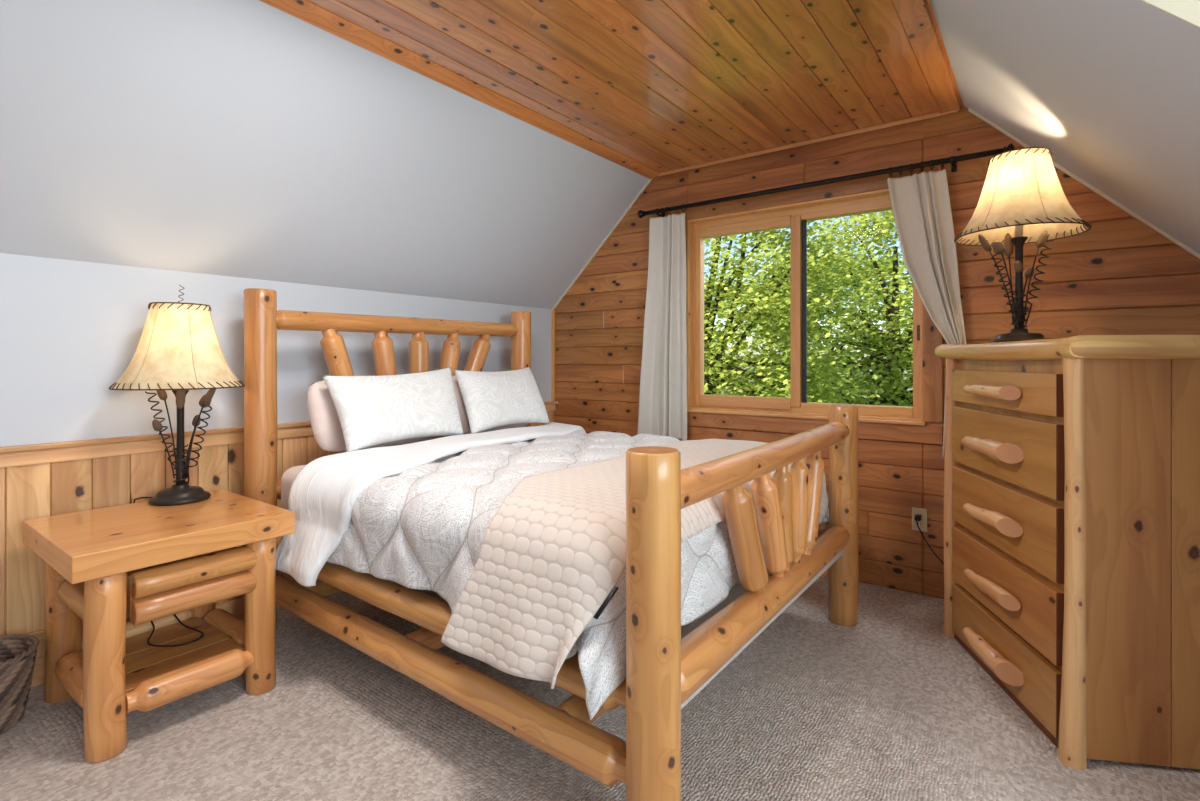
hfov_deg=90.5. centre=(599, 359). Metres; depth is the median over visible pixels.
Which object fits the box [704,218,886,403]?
maple tree
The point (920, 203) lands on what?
curtain
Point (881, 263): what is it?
maple tree
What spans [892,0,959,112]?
trim
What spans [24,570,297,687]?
baseboard
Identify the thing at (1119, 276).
wall
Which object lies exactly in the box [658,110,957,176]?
trim
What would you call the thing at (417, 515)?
comforter
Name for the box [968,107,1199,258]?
trim
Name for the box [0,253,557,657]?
wall
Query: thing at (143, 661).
shelf
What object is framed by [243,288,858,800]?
bed
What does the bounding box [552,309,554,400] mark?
trim
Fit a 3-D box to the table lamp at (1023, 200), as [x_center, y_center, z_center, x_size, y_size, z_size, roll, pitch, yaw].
[1.742,0.115,2.560,0.500,1.862,0.845,0,0,13]
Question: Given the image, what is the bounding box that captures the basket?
[0,634,38,734]
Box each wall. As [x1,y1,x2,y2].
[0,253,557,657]
[554,106,1199,598]
[1140,0,1199,27]
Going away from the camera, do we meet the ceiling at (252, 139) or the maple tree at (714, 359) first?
the ceiling at (252, 139)
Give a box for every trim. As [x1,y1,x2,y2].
[260,0,659,178]
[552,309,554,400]
[553,179,651,308]
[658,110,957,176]
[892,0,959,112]
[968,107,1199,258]
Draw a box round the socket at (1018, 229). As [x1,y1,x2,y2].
[1015,225,1022,236]
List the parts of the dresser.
corner post, handle, handle, handle, handle, handle, drawer, drawer, drawer, drawer, drawer, corner post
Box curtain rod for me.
[638,143,1014,217]
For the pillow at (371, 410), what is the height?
0.357 m
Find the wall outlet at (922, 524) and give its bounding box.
[912,507,926,531]
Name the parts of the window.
sash, sill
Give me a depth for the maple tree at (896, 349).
11.77 m
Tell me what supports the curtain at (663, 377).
hanging from the curtain rod
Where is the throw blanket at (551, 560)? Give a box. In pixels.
[441,439,805,688]
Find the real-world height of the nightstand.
0.635 m
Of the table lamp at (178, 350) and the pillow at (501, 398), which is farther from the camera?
the pillow at (501, 398)
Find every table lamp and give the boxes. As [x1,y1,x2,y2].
[109,285,244,646]
[915,147,1090,564]
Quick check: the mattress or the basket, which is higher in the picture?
the mattress
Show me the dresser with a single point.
(1072, 464)
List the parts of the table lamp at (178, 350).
stem, cord, stem, lamp shade, stem, stem, stem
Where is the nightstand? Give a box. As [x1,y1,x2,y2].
[22,489,294,762]
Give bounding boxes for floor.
[0,575,1199,800]
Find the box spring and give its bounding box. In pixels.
[417,571,768,638]
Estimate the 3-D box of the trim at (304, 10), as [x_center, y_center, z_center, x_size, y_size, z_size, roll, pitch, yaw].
[-1.246,-1.231,1.813,0.084,0.037,5.408,0,0,37]
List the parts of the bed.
post, head rail, head rail, rail, rail, post, post, foot rail, foot rail, rail, rail, post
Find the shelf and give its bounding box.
[125,617,244,692]
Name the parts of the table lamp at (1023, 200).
cord, stem, stem, stem, stem, lamp shade, stem, stem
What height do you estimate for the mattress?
0.238 m
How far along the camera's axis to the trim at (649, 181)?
4.23 m
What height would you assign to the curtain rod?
0.070 m
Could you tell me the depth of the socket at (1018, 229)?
2.36 m
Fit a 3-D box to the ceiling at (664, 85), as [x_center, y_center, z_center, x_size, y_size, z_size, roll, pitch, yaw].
[-0.548,-1.296,1.354,2.100,0.108,5.710,0,0,37]
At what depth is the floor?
1.89 m
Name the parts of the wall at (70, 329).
cap rail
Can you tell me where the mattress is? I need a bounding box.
[281,465,305,509]
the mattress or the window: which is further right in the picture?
the window
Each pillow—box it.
[307,380,436,451]
[321,367,463,451]
[452,375,528,433]
[453,367,549,433]
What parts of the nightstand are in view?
leg, rail, rail, leg, rail, drawer, rail, leg, rail, leg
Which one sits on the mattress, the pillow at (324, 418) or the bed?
the pillow at (324, 418)
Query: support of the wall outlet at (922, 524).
attached to the wall at (1119, 276)
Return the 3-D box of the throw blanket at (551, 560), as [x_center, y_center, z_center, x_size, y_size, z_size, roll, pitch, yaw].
[0.318,0.577,2.227,0.599,0.405,1.890,0,0,37]
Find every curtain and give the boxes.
[637,213,686,440]
[887,169,965,458]
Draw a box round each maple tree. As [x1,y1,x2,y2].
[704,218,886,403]
[704,245,912,405]
[729,210,912,406]
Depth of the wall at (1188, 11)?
1.23 m
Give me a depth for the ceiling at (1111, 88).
1.88 m
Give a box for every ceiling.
[0,0,651,308]
[307,0,963,172]
[930,0,1199,253]
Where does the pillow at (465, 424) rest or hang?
on the mattress
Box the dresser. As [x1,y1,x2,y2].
[935,335,1199,769]
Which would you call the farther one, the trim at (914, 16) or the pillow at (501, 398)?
the pillow at (501, 398)
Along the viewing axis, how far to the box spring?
1.98 m
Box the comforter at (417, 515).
[275,422,828,719]
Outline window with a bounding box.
[674,164,942,444]

